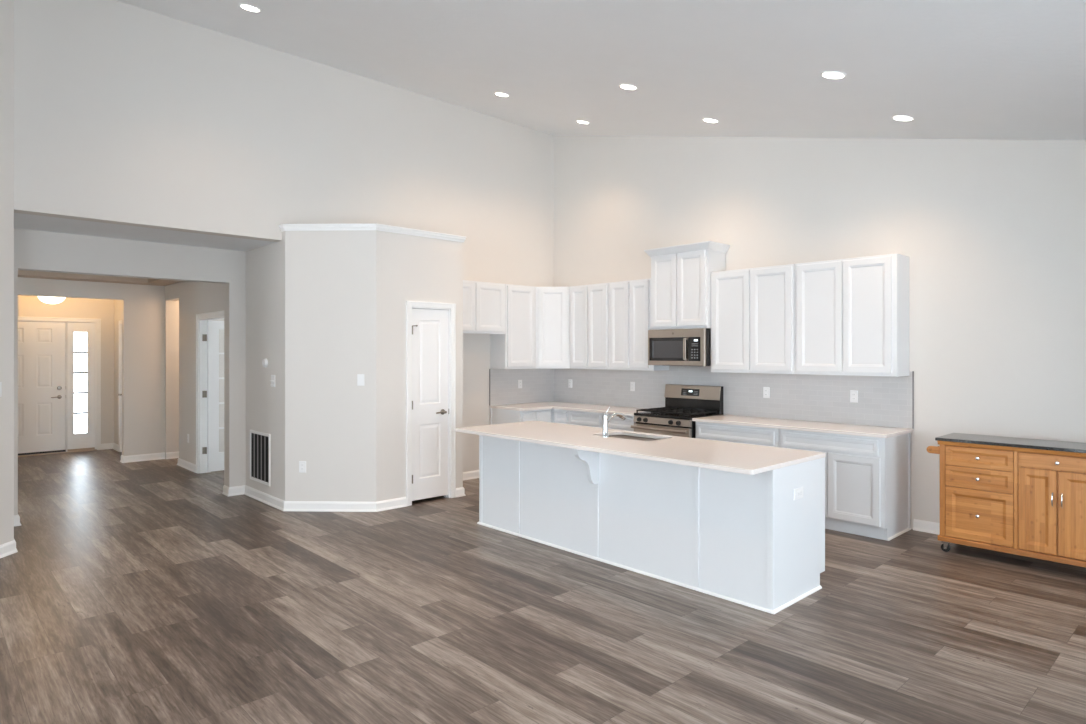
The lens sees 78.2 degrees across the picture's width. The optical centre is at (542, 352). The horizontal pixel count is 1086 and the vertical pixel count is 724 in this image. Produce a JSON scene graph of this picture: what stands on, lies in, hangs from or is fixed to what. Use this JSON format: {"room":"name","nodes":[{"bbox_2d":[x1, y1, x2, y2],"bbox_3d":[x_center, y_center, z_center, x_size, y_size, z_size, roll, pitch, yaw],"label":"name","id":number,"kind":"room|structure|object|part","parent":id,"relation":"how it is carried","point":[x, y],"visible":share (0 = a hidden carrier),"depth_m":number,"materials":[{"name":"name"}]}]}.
{"room":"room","nodes":[
{"label":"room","id":0,"kind":"room"},
{"bbox_2d":[0,0,13,544],"bbox_3d":[-4.348,-0.821,4.500,0.148,4.850,1.952,0,0,2],"label":"wall","id":1,"kind":"structure","parent":0,"point":[6,6],"depth_m":5.29,"materials":[{"name":"paint"}]},
{"bbox_2d":[0,382,1,396],"bbox_3d":[-4.245,0.289,5.204,0.012,0.116,0.072,0,0,2],"label":"light switch","id":2,"kind":"object","parent":1,"relation":"attached to","point":[0,382],"visible":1,"depth_m":5.23,"materials":[{"name":"white plastic"}]},
{"bbox_2d":[18,295,113,443],"bbox_3d":[-8.197,0.229,10.290,2.930,2.750,0.160,0,0,-43],"label":"wall","id":3,"kind":"structure","parent":0,"point":[28,306],"depth_m":11.04,"materials":[{"name":"paint"}]},
{"bbox_2d":[18,316,100,456],"bbox_3d":[-7.866,0.524,10.556,1.466,2.160,0.205,0,0,-43],"label":"door","id":4,"kind":"structure","parent":3,"relation":"in","point":[42,341],"depth_m":10.54,"materials":[{"name":"white paint"}]},
{"bbox_2d":[67,322,94,448],"bbox_3d":[-7.514,0.537,10.871,0.371,2.043,0.054,0,0,-43],"label":"window","id":5,"kind":"structure","parent":4,"relation":"attached to","point":[77,440],"depth_m":10.87,"materials":[{"name":"white paint"}]},
{"bbox_2d":[18,277,164,455],"bbox_3d":[-6.853,0.179,9.111,3.280,2.850,0.140,0,0,-43],"label":"wall","id":6,"kind":"structure","parent":0,"point":[143,306],"depth_m":9.85,"materials":[{"name":"paint"}]},
{"bbox_2d":[18,270,181,285],"bbox_3d":[-5.747,-1.149,7.828,3.140,0.293,3.245,0,0,-43],"label":"ceiling","id":7,"kind":"structure","parent":0,"point":[21,273],"depth_m":9.24,"materials":[{"name":"beige paint"}]},
{"bbox_2d":[114,300,121,444],"bbox_3d":[-6.560,0.229,10.598,0.120,2.750,1.630,0,0,-43],"label":"wall","id":8,"kind":"structure","parent":0,"point":[117,303],"depth_m":11.01,"materials":[{"name":"paint"}]},
{"bbox_2d":[100,443,118,451],"bbox_3d":[-7.082,1.555,10.924,0.195,0.098,0.440,0,0,-43],"label":"baseboard","id":9,"kind":"structure","parent":8,"relation":"attached to","point":[104,446],"depth_m":11.06,"materials":[{"name":"white paint"}]},
{"bbox_2d":[118,320,121,451],"bbox_3d":[-6.515,0.544,10.509,0.175,2.120,0.900,0,0,-43],"label":"door","id":10,"kind":"structure","parent":8,"relation":"in","point":[120,321],"depth_m":10.77,"materials":[{"name":"white paint"}]},
{"bbox_2d":[14,228,245,514],"bbox_3d":[-4.324,0.154,6.821,2.440,2.900,0.170,0,0,-43],"label":"wall","id":11,"kind":"structure","parent":0,"point":[42,251],"depth_m":7.06,"materials":[{"name":"paint"}]},
{"bbox_2d":[14,213,274,250],"bbox_3d":[-3.990,-1.228,6.534,2.535,0.160,1.045,0,0,-43],"label":"ceiling","id":12,"kind":"structure","parent":0,"point":[21,221],"depth_m":6.45,"materials":[{"name":"paint"}]},
{"bbox_2d":[165,301,223,458],"bbox_3d":[-5.022,0.254,10.566,1.659,2.700,1.540,0,0,-43],"label":"wall","id":13,"kind":"structure","parent":0,"point":[171,307],"depth_m":10.08,"materials":[{"name":"paint"}]},
{"bbox_2d":[14,0,553,471],"bbox_3d":[-2.048,-0.796,7.528,6.172,4.800,0.160,0,0,-43],"label":"wall","id":14,"kind":"structure","parent":0,"point":[125,114],"depth_m":6.61,"materials":[{"name":"paint"}]},
{"bbox_2d":[0,515,20,557],"bbox_3d":[-4.987,1.555,3.729,1.476,0.098,5.003,0,0,17],"label":"baseboard","id":15,"kind":"structure","parent":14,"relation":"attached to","point":[8,548],"depth_m":5.31,"materials":[{"name":"white paint"}]},
{"bbox_2d":[222,470,478,511],"bbox_3d":[-1.907,1.555,7.432,3.149,0.098,1.500,0,0,-20],"label":"baseboard","id":16,"kind":"structure","parent":14,"relation":"attached to","point":[317,506],"depth_m":6.78,"materials":[{"name":"white paint"}]},
{"bbox_2d":[279,223,466,241],"bbox_3d":[-1.774,-1.266,7.146,1.795,0.064,0.772,0,0,-43],"label":"trim","id":17,"kind":"structure","parent":14,"relation":"on","point":[351,226],"depth_m":6.76,"materials":[{"name":"white paint"}]},
{"bbox_2d":[463,280,504,334],"bbox_3d":[-0.933,-0.551,8.239,0.982,0.638,0.323,0,0,-43],"label":"upper cabinet","id":18,"kind":"object","parent":14,"relation":"attached to","point":[483,302],"visible":0.64,"depth_m":8.22,"materials":[{"name":"white paint"}]},
{"bbox_3d":[-1.000,-0.556,7.968,0.459,0.588,0.020,0,0,-43],"label":"door","id":19,"kind":"part","parent":18,"relation":"part of","materials":[{"name":"white paint"}]},
{"bbox_3d":[-0.653,-0.556,8.293,0.446,0.588,0.020,0,0,-43],"label":"door","id":20,"kind":"part","parent":18,"relation":"part of","materials":[{"name":"white paint"}]},
{"bbox_2d":[491,284,535,368],"bbox_3d":[-0.381,-0.329,8.756,0.524,1.082,0.323,0,0,-43],"label":"upper cabinet","id":21,"kind":"object","parent":14,"relation":"attached to","point":[516,348],"visible":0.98,"depth_m":8.62,"materials":[{"name":"white paint"}]},
{"bbox_3d":[-0.291,-0.329,8.659,0.524,1.082,0.019,0,0,-43],"label":"frame","id":22,"kind":"part","parent":21,"relation":"part of","materials":[{"name":"white paint"}]},
{"bbox_3d":[-0.284,-0.334,8.639,0.456,1.032,0.020,0,0,-43],"label":"door","id":23,"kind":"part","parent":21,"relation":"part of","materials":[{"name":"white paint"}]},
{"bbox_2d":[165,230,462,501],"bbox_3d":[-3.354,0.179,8.832,1.735,2.850,5.332,0,0,-43],"label":"wall","id":24,"kind":"structure","parent":0,"point":[324,309],"depth_m":6.77,"materials":[{"name":"paint"}]},
{"bbox_2d":[120,451,195,472],"bbox_3d":[-4.337,1.555,9.354,2.116,0.098,3.545,0,0,-43],"label":"baseboard","id":25,"kind":"structure","parent":24,"relation":"attached to","point":[187,465],"depth_m":9.83,"materials":[{"name":"white paint"}]},
{"bbox_2d":[250,430,269,485],"bbox_3d":[-3.080,1.138,7.263,0.010,0.550,0.580,0,0,-43],"label":"air vent","id":26,"kind":"object","parent":24,"relation":"in","point":[259,441],"visible":1,"depth_m":7.26,"materials":[{"name":"metal"}]},
{"bbox_3d":[-3.188,1.138,7.375,0.002,0.489,0.032,0,0,-40],"label":"blade","id":27,"kind":"part","parent":26,"relation":"part of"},
{"bbox_3d":[-3.117,1.138,7.299,0.002,0.489,0.032,0,0,-40],"label":"blade","id":28,"kind":"part","parent":26,"relation":"part of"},
{"bbox_3d":[-3.046,1.138,7.223,0.002,0.489,0.032,0,0,-40],"label":"blade","id":29,"kind":"part","parent":26,"relation":"part of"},
{"bbox_3d":[-2.975,1.138,7.147,0.002,0.489,0.032,0,0,-40],"label":"blade","id":30,"kind":"part","parent":26,"relation":"part of","materials":[{"name":"metal"}]},
{"bbox_2d":[262,358,267,367],"bbox_3d":[-2.975,0.112,7.132,0.036,0.100,0.100,0,0,-43],"label":"door chime","id":31,"kind":"object","parent":24,"relation":"attached to","point":[265,361],"visible":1,"depth_m":7.11,"materials":[{"name":"white plastic"}]},
{"bbox_2d":[270,375,274,386],"bbox_3d":[-2.834,0.298,6.990,0.024,0.124,0.100,0,0,-43],"label":"thermostat","id":32,"kind":"object","parent":24,"relation":"attached to","point":[272,380],"visible":1,"depth_m":6.99,"materials":[{"name":"white plastic"}]},
{"bbox_2d":[299,461,305,472],"bbox_3d":[-2.435,1.158,6.761,0.072,0.116,0.010,0,0,2],"label":"outlet","id":33,"kind":"object","parent":24,"relation":"attached to","point":[302,464],"visible":1,"depth_m":6.76,"materials":[{"name":"white plastic"}]},
{"bbox_2d":[357,374,363,385],"bbox_3d":[-1.840,0.277,6.741,0.072,0.116,0.012,0,0,2],"label":"light switch","id":34,"kind":"object","parent":24,"relation":"attached to","point":[360,377],"visible":1,"depth_m":6.74,"materials":[{"name":"white plastic"}]},
{"bbox_2d":[406,301,455,505],"bbox_3d":[-1.218,0.531,7.207,0.620,2.145,0.179,0,0,-43],"label":"door","id":35,"kind":"structure","parent":24,"relation":"in","point":[430,328],"depth_m":7.20,"materials":[{"name":"white paint"}]},
{"bbox_3d":[-1.107,0.649,7.251,0.146,0.060,0.067,0,0,-43],"label":"handle","id":36,"kind":"part","parent":35,"relation":"part of","materials":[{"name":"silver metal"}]},
{"bbox_2d":[0,449,1085,723],"bbox_3d":[-2.957,1.664,5.333,10.600,0.120,16.600,0,0,-43],"label":"floor","id":37,"kind":"structure","parent":0,"point":[141,592],"depth_m":3.92,"materials":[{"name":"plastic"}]},
{"bbox_2d":[490,408,550,424],"bbox_3d":[-0.284,1.163,8.643,0.550,0.883,0.596,0,0,-43],"label":"base cabinet","id":38,"kind":"object","parent":37,"relation":"on","point":[497,416],"visible":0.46,"depth_m":8.46,"materials":[{"name":"white paint"}]},
{"bbox_3d":[-0.480,1.163,8.472,0.022,0.883,0.578,0,0,-43],"label":"panel","id":39,"kind":"part","parent":38,"relation":"part of","materials":[{"name":"white paint"}]},
{"bbox_3d":[-0.175,0.818,8.351,0.214,0.128,0.020,0,0,-43],"label":"drawer","id":40,"kind":"part","parent":38,"relation":"part of","materials":[{"name":"white paint"}]},
{"bbox_3d":[-0.091,1.110,8.457,0.523,0.778,0.020,0,0,-43],"label":"frame","id":41,"kind":"part","parent":38,"relation":"part of","materials":[{"name":"white paint"}]},
{"bbox_3d":[0.008,0.818,8.522,0.246,0.128,0.020,0,0,-43],"label":"drawer","id":42,"kind":"part","parent":38,"relation":"part of","materials":[{"name":"white paint"}]},
{"bbox_2d":[490,401,647,415],"bbox_3d":[0.406,0.705,8.348,1.144,0.030,1.974,0,0,-43],"label":"countertop","id":43,"kind":"structure","parent":38,"relation":"on","point":[630,411],"depth_m":8.41,"materials":[{"name":"white stone"}]},
{"bbox_2d":[551,409,568,423],"bbox_3d":[0.416,1.163,8.735,0.596,0.883,0.334,0,0,-43],"label":"base cabinet","id":44,"kind":"object","parent":37,"relation":"on","point":[557,415],"visible":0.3,"depth_m":8.52,"materials":[{"name":"white paint"}]},
{"bbox_3d":[0.225,0.818,8.518,0.020,0.128,0.220,0,0,-43],"label":"drawer","id":45,"kind":"part","parent":44,"relation":"part of","materials":[{"name":"white paint"}]},
{"bbox_2d":[569,410,601,427],"bbox_3d":[0.723,1.163,8.408,0.596,0.883,0.558,0,0,-43],"label":"base cabinet","id":46,"kind":"object","parent":37,"relation":"on","point":[591,419],"visible":0.18,"depth_m":8.20,"materials":[{"name":"white paint"}]},
{"bbox_2d":[602,413,635,430],"bbox_3d":[1.097,1.163,8.009,0.596,0.883,0.533,0,0,-43],"label":"base cabinet","id":47,"kind":"object","parent":37,"relation":"on","point":[617,423],"visible":0.2,"depth_m":7.78,"materials":[{"name":"white paint"}]},
{"bbox_3d":[0.886,0.818,7.812,0.020,0.128,0.477,0,0,-43],"label":"drawer","id":48,"kind":"part","parent":47,"relation":"part of","materials":[{"name":"white paint"}]},
{"bbox_2d":[477,435,824,613],"bbox_3d":[0.585,1.163,5.351,0.965,0.883,2.974,0,0,-43],"label":"kitchen island","id":49,"kind":"object","parent":37,"relation":"on","point":[744,539],"visible":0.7,"depth_m":4.69,"materials":[{"name":"white paint"}]},
{"bbox_2d":[455,421,825,474],"bbox_3d":[0.571,0.705,5.351,0.998,0.030,2.984,0,0,-43],"label":"island countertop","id":50,"kind":"structure","parent":49,"relation":"on","point":[749,459],"depth_m":4.85,"materials":[{"name":"white stone"}]},
{"bbox_2d":[602,406,625,437],"bbox_3d":[0.588,0.566,5.525,0.281,0.249,0.060,0,0,-43],"label":"faucet","id":51,"kind":"object","parent":50,"relation":"on","point":[606,420],"visible":1,"depth_m":5.44,"materials":[{"name":"silver metal"}]},
{"bbox_3d":[0.557,0.549,5.496,0.128,0.097,0.028,0,0,-43],"label":"spout","id":52,"kind":"part","parent":51,"relation":"part of","materials":[{"name":"silver metal"}]},
{"bbox_2d":[609,435,660,440],"bbox_3d":[0.736,0.825,5.525,0.393,0.207,0.636,0,0,-43],"label":"sink","id":53,"kind":"object","parent":50,"relation":"in","point":[615,436],"visible":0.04,"depth_m":5.67,"materials":[{"name":"grey metal"}]},
{"bbox_3d":[0.639,1.595,5.402,0.661,0.018,2.974,0,0,-43],"label":"shoe moulding","id":54,"kind":"part","parent":49,"relation":"part of","materials":[{"name":"white paint"}]},
{"bbox_2d":[794,487,802,499],"bbox_3d":[1.660,0.914,4.332,0.124,0.072,0.010,0,0,-43],"label":"outlet","id":55,"kind":"object","parent":49,"relation":"attached to","point":[798,492],"visible":1,"depth_m":4.33,"materials":[{"name":"white plastic"}]},
{"bbox_3d":[1.677,1.163,4.366,0.719,0.883,0.016,0,0,-43],"label":"panel","id":56,"kind":"part","parent":49,"relation":"part of","materials":[{"name":"white paint"}]},
{"bbox_2d":[631,384,722,437],"bbox_3d":[1.496,0.990,7.489,0.728,1.227,0.758,0,0,-43],"label":"gas range","id":57,"kind":"object","parent":37,"relation":"on","point":[683,403],"visible":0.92,"depth_m":7.46,"materials":[{"name":"silver metal"}]},
{"bbox_3d":[1.257,0.836,7.266,0.074,0.032,0.735,0,0,-43],"label":"handle","id":58,"kind":"part","parent":57,"relation":"part of","materials":[{"name":"silver metal"}]},
{"bbox_3d":[1.297,0.750,7.303,0.038,0.078,0.758,0,0,-43],"label":"knob panel","id":59,"kind":"part","parent":57,"relation":"part of","materials":[{"name":"silver metal"}]},
{"bbox_3d":[1.296,1.097,7.302,0.036,0.585,0.752,0,0,-43],"label":"oven door","id":60,"kind":"part","parent":57,"relation":"part of","materials":[{"name":"silver metal"}]},
{"bbox_2d":[634,412,719,419],"bbox_3d":[1.496,0.696,7.490,0.580,0.026,0.758,0,0,-43],"label":"cooktop","id":61,"kind":"object","parent":57,"relation":"in","point":[638,415],"depth_m":7.30,"materials":[{"name":"black metal"}]},
{"bbox_3d":[1.697,0.458,7.699,0.017,0.080,0.244,0,0,-43],"label":"display panel","id":62,"kind":"part","parent":57,"relation":"part of","materials":[{"name":"black glass"}]},
{"bbox_3d":[1.713,0.454,7.692,0.038,0.155,0.748,0,0,-43],"label":"backguard panel","id":63,"kind":"part","parent":57,"relation":"part of","materials":[{"name":"silver metal"}]},
{"bbox_2d":[696,421,778,446],"bbox_3d":[2.132,1.163,6.904,0.596,0.883,0.933,0,0,-43],"label":"base cabinet","id":64,"kind":"object","parent":37,"relation":"on","point":[762,436],"visible":0.22,"depth_m":6.67,"materials":[{"name":"white paint"}]},
{"bbox_2d":[692,414,912,437],"bbox_3d":[2.457,0.705,6.529,0.638,0.030,1.926,0,0,-43],"label":"countertop","id":65,"kind":"structure","parent":64,"relation":"on","point":[801,425],"depth_m":6.31,"materials":[{"name":"white stone"}]},
{"bbox_2d":[779,429,910,540],"bbox_3d":[2.786,1.163,6.206,0.596,0.883,0.975,0,0,-43],"label":"base cabinet","id":66,"kind":"object","parent":37,"relation":"on","point":[868,479],"visible":0.65,"depth_m":5.87,"materials":[{"name":"white paint"}]},
{"bbox_3d":[2.412,1.193,6.183,0.020,0.582,0.432,0,0,-43],"label":"door","id":67,"kind":"part","parent":66,"relation":"part of","materials":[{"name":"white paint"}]},
{"bbox_3d":[2.563,0.818,6.022,0.020,0.128,0.874,0,0,-43],"label":"drawer","id":68,"kind":"part","parent":66,"relation":"part of","materials":[{"name":"white paint"}]},
{"bbox_3d":[2.720,1.193,5.855,0.020,0.582,0.445,0,0,-43],"label":"door","id":69,"kind":"part","parent":66,"relation":"part of","materials":[{"name":"white paint"}]},
{"bbox_3d":[3.115,1.163,5.867,0.578,0.883,0.022,0,0,-43],"label":"panel","id":70,"kind":"part","parent":66,"relation":"part of","materials":[{"name":"white paint"}]},
{"bbox_3d":[3.135,1.596,5.875,0.538,0.016,0.014,0,0,-43],"label":"shoe moulding","id":71,"kind":"part","parent":66,"relation":"part of","materials":[{"name":"white paint"}]},
{"bbox_2d":[927,433,1085,567],"bbox_3d":[3.684,1.145,5.181,0.485,0.918,1.180,0,0,-43],"label":"kitchen cart","id":72,"kind":"object","parent":37,"relation":"on","point":[1026,497],"visible":1,"depth_m":5.04,"materials":[{"name":"brown wood"}]},
{"bbox_3d":[3.392,1.271,5.201,0.020,0.398,0.454,0,0,-43],"label":"drawer","id":73,"kind":"part","parent":72,"relation":"part of","materials":[{"name":"brown wood"}]},
{"bbox_3d":[3.392,0.985,5.201,0.020,0.161,0.454,0,0,-43],"label":"drawer","id":74,"kind":"part","parent":72,"relation":"part of","materials":[{"name":"brown wood"}]},
{"bbox_3d":[3.392,0.822,5.201,0.020,0.152,0.454,0,0,-43],"label":"drawer","id":75,"kind":"part","parent":72,"relation":"part of","materials":[{"name":"brown wood"}]},
{"bbox_3d":[3.716,0.727,5.155,0.454,0.034,1.076,0,0,-43],"label":"moulding","id":76,"kind":"part","parent":72,"relation":"part of","materials":[{"name":"brown wood"}]},
{"bbox_3d":[3.717,1.497,5.157,0.450,0.042,1.076,0,0,-43],"label":"rail","id":77,"kind":"part","parent":72,"relation":"part of","materials":[{"name":"brown wood"}]},
{"bbox_3d":[3.647,1.164,4.928,0.020,0.608,0.230,0,0,-43],"label":"door","id":78,"kind":"part","parent":72,"relation":"part of","materials":[{"name":"brown wood"}]},
{"bbox_3d":[3.731,0.799,4.838,0.020,0.102,0.480,0,0,-43],"label":"drawer","id":79,"kind":"part","parent":72,"relation":"part of","materials":[{"name":"brown wood"}]},
{"bbox_3d":[3.693,1.069,4.843,0.037,0.110,0.013,0,0,-43],"label":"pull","id":80,"kind":"part","parent":72,"relation":"part of","materials":[{"name":"silver metal"}]},
{"bbox_3d":[3.731,1.069,4.803,0.037,0.110,0.013,0,0,-43],"label":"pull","id":81,"kind":"part","parent":72,"relation":"part of","materials":[{"name":"silver metal"}]},
{"bbox_3d":[3.814,1.164,4.750,0.020,0.608,0.234,0,0,-43],"label":"door","id":82,"kind":"part","parent":72,"relation":"part of","materials":[{"name":"brown wood"}]},
{"bbox_2d":[116,0,1085,139],"bbox_3d":[-0.496,-2.083,2.706,10.600,2.488,9.400,0,0,-43],"label":"ceiling","id":83,"kind":"structure","parent":0,"point":[963,69],"depth_m":4.88,"materials":[{"name":"paint"}]},
{"bbox_2d":[239,3,261,11],"bbox_3d":[-2.339,-2.753,5.337,0.168,0.046,0.163,0,0,-38],"label":"recessed light","id":84,"kind":"object","parent":83,"relation":"in","point":[244,6],"visible":1,"depth_m":5.31,"materials":[{"name":"white paint"}]},
{"bbox_2d":[494,92,509,96],"bbox_3d":[-0.439,-2.756,7.131,0.168,0.046,0.163,0,0,-38],"label":"recessed light","id":85,"kind":"object","parent":83,"relation":"in","point":[496,93],"visible":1,"depth_m":7.10,"materials":[{"name":"white"}]},
{"bbox_2d":[576,120,589,123],"bbox_3d":[0.478,-2.753,7.977,0.168,0.046,0.163,0,0,-38],"label":"recessed light","id":86,"kind":"object","parent":83,"relation":"in","point":[579,121],"visible":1,"depth_m":7.94,"materials":[{"name":"white"}]},
{"bbox_2d":[619,84,637,89],"bbox_3d":[0.749,-2.334,5.867,0.168,0.046,0.163,0,0,-38],"label":"recessed light","id":87,"kind":"object","parent":83,"relation":"in","point":[625,86],"visible":1,"depth_m":5.84,"materials":[{"name":"white"}]},
{"bbox_2d":[702,118,718,122],"bbox_3d":[1.678,-2.325,6.689,0.168,0.046,0.163,0,0,-38],"label":"recessed light","id":88,"kind":"object","parent":83,"relation":"in","point":[703,119],"visible":1,"depth_m":6.67,"materials":[{"name":"white"}]},
{"bbox_2d":[820,71,845,78],"bbox_3d":[1.984,-1.897,4.564,0.168,0.046,0.163,0,0,-38],"label":"recessed light","id":89,"kind":"object","parent":83,"relation":"in","point":[827,74],"visible":1,"depth_m":4.54,"materials":[{"name":"white"}]},
{"bbox_2d":[892,115,913,120],"bbox_3d":[2.898,-1.889,5.380,0.168,0.046,0.163,0,0,-38],"label":"recessed light","id":90,"kind":"object","parent":83,"relation":"in","point":[896,117],"visible":1,"depth_m":5.36,"materials":[{"name":"white"}]},
{"bbox_2d":[554,136,1085,528],"bbox_3d":[3.277,-0.796,6.248,0.150,4.800,9.310,0,0,-43],"label":"wall","id":91,"kind":"structure","parent":0,"point":[992,233],"depth_m":5.99,"materials":[{"name":"paint"}]},
{"bbox_2d":[536,287,569,368],"bbox_3d":[0.135,-0.329,9.041,0.613,1.082,0.613,0,0,-43],"label":"upper cabinet","id":92,"kind":"object","parent":91,"relation":"attached to","point":[552,303],"visible":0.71,"depth_m":8.81,"materials":[{"name":"white paint"}]},
{"bbox_2d":[569,283,608,369],"bbox_3d":[0.689,-0.329,8.662,0.323,1.082,0.691,0,0,-43],"label":"upper cabinet","id":93,"kind":"object","parent":91,"relation":"attached to","point":[588,304],"visible":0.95,"depth_m":8.53,"materials":[{"name":"white paint"}]},
{"bbox_3d":[0.464,-0.334,8.680,0.020,1.032,0.300,0,0,-43],"label":"door","id":94,"kind":"part","parent":93,"relation":"part of","materials":[{"name":"white paint"}]},
{"bbox_3d":[0.689,-0.334,8.440,0.020,1.032,0.318,0,0,-43],"label":"door","id":95,"kind":"part","parent":93,"relation":"part of","materials":[{"name":"white paint"}]},
{"bbox_2d":[609,278,668,370],"bbox_3d":[1.162,-0.329,8.156,0.323,1.082,0.688,0,0,-43],"label":"upper cabinet","id":96,"kind":"object","parent":91,"relation":"attached to","point":[629,301],"visible":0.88,"depth_m":8.04,"materials":[{"name":"white paint"}]},
{"bbox_3d":[0.932,-0.334,8.180,0.020,1.032,0.298,0,0,-43],"label":"door","id":97,"kind":"part","parent":96,"relation":"part of","materials":[{"name":"white paint"}]},
{"bbox_3d":[1.147,-0.334,7.951,0.020,1.032,0.280,0,0,-43],"label":"door","id":98,"kind":"part","parent":96,"relation":"part of","materials":[{"name":"white paint"}]},
{"bbox_2d":[648,328,710,365],"bbox_3d":[1.611,-0.056,7.580,0.456,0.411,0.760,0,0,-43],"label":"microwave","id":99,"kind":"object","parent":91,"relation":"attached to","point":[669,347],"visible":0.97,"depth_m":7.40,"materials":[{"name":"silver metal"}]},
{"bbox_3d":[1.560,-0.037,7.329,0.038,0.250,0.033,0,0,-43],"label":"handle","id":100,"kind":"part","parent":99,"relation":"part of","materials":[{"name":"silver metal"}]},
{"bbox_3d":[1.653,-0.037,7.274,0.017,0.262,0.157,0,0,-43],"label":"control panel","id":101,"kind":"part","parent":99,"relation":"part of","materials":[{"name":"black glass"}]},
{"bbox_2d":[644,241,729,329],"bbox_3d":[1.627,-0.729,7.594,0.418,0.929,0.879,0,0,-43],"label":"upper cabinet","id":102,"kind":"object","parent":91,"relation":"attached to","point":[680,274],"visible":0.98,"depth_m":7.42,"materials":[{"name":"white paint"}]},
{"bbox_3d":[1.380,-0.703,7.621,0.020,0.817,0.346,0,0,-43],"label":"door","id":103,"kind":"part","parent":102,"relation":"part of","materials":[{"name":"white paint"}]},
{"bbox_3d":[1.524,-0.698,7.497,0.019,0.867,0.761,0,0,-43],"label":"frame","id":104,"kind":"part","parent":102,"relation":"part of","materials":[{"name":"white paint"}]},
{"bbox_3d":[1.627,-1.145,7.594,0.418,0.097,0.879,0,0,-43],"label":"crown moulding","id":105,"kind":"part","parent":102,"relation":"part of","materials":[{"name":"white paint"}]},
{"bbox_3d":[1.631,-0.703,7.353,0.020,0.817,0.364,0,0,-43],"label":"door","id":106,"kind":"part","parent":102,"relation":"part of","materials":[{"name":"white paint"}]},
{"bbox_2d":[489,366,913,428],"bbox_3d":[1.330,0.416,7.365,1.161,0.545,4.695,0,0,-43],"label":"backsplash","id":107,"kind":"structure","parent":91,"relation":"attached to","point":[887,401],"depth_m":7.29,"materials":[{"name":"grey tile"}]},
{"bbox_2d":[518,380,521,387],"bbox_3d":[-0.308,0.426,9.028,0.072,0.116,0.010,0,0,-43],"label":"outlet","id":108,"kind":"object","parent":107,"relation":"attached to","point":[519,381],"visible":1,"depth_m":9.02,"materials":[{"name":"white plastic"}]},
{"bbox_2d":[568,379,571,387],"bbox_3d":[0.374,0.430,9.215,0.010,0.116,0.072,0,0,-43],"label":"outlet","id":109,"kind":"object","parent":107,"relation":"attached to","point":[569,380],"visible":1,"depth_m":9.22,"materials":[{"name":"white plastic"}]},
{"bbox_2d":[630,382,634,390],"bbox_3d":[1.126,0.428,8.412,0.010,0.116,0.072,0,0,-43],"label":"outlet","id":110,"kind":"object","parent":107,"relation":"attached to","point":[632,384],"visible":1,"depth_m":8.41,"materials":[{"name":"white plastic"}]},
{"bbox_2d":[763,387,769,397],"bbox_3d":[2.369,0.425,7.086,0.010,0.116,0.072,0,0,-43],"label":"outlet","id":111,"kind":"object","parent":107,"relation":"attached to","point":[766,390],"visible":1,"depth_m":7.08,"materials":[{"name":"white plastic"}]},
{"bbox_2d":[850,390,857,402],"bbox_3d":[2.989,0.423,6.424,0.010,0.116,0.072,0,0,-43],"label":"outlet","id":112,"kind":"object","parent":107,"relation":"attached to","point":[853,393],"visible":1,"depth_m":6.42,"materials":[{"name":"white plastic"}]},
{"bbox_2d":[711,264,794,373],"bbox_3d":[2.247,-0.329,6.998,0.323,1.082,0.948,0,0,-43],"label":"upper cabinet","id":113,"kind":"object","parent":91,"relation":"attached to","point":[753,309],"visible":0.96,"depth_m":6.86,"materials":[{"name":"white paint"}]},
{"bbox_3d":[1.981,-0.334,7.060,0.020,1.032,0.437,0,0,-43],"label":"door","id":114,"kind":"part","parent":113,"relation":"part of","materials":[{"name":"white paint"}]},
{"bbox_3d":[2.295,-0.334,6.726,0.020,1.032,0.435,0,0,-43],"label":"door","id":115,"kind":"part","parent":113,"relation":"part of","materials":[{"name":"white paint"}]},
{"bbox_2d":[795,254,908,376],"bbox_3d":[2.894,-0.329,6.308,0.323,1.082,0.938,0,0,-43],"label":"upper cabinet","id":116,"kind":"object","parent":91,"relation":"attached to","point":[852,314],"visible":1,"depth_m":6.13,"materials":[{"name":"white paint"}]},
{"bbox_3d":[2.631,-0.334,6.367,0.020,1.032,0.434,0,0,-43],"label":"door","id":117,"kind":"part","parent":116,"relation":"part of","materials":[{"name":"white paint"}]},
{"bbox_3d":[2.931,-0.334,6.046,0.020,1.032,0.423,0,0,-43],"label":"door","id":118,"kind":"part","parent":116,"relation":"part of","materials":[{"name":"white paint"}]},
{"bbox_2d":[913,519,939,534],"bbox_3d":[3.736,1.555,3.454,3.000,0.098,4.305,0,0,-43],"label":"baseboard","id":119,"kind":"structure","parent":91,"relation":"attached to","point":[918,525],"depth_m":5.96,"materials":[{"name":"white paint"}]},
{"bbox_3d":[-7.677,-1.071,9.661,3.030,0.150,1.790,0,0,-43],"label":"ceiling","id":120,"kind":"structure","parent":0,"visible":0},
{"bbox_2d":[38,296,65,303],"bbox_3d":[-7.199,-0.854,9.787,0.336,0.285,0.336,0,0,-43],"label":"flush light","id":121,"kind":"object","parent":120,"relation":"attached to","point":[50,300],"visible":0.58,"depth_m":9.70,"materials":[{"name":"white glass"}]},
{"bbox_3d":[-3.148,0.254,9.581,2.770,2.700,2.460,0,0,-43],"label":"wall","id":122,"kind":"structure","parent":0,"visible":0},
{"bbox_2d":[196,311,223,473],"bbox_3d":[-3.807,0.548,8.601,0.792,2.112,1.534,0,0,-43],"label":"door","id":123,"kind":"structure","parent":122,"relation":"in","point":[209,458],"depth_m":8.88,"materials":[{"name":"white paint"}]}
]}

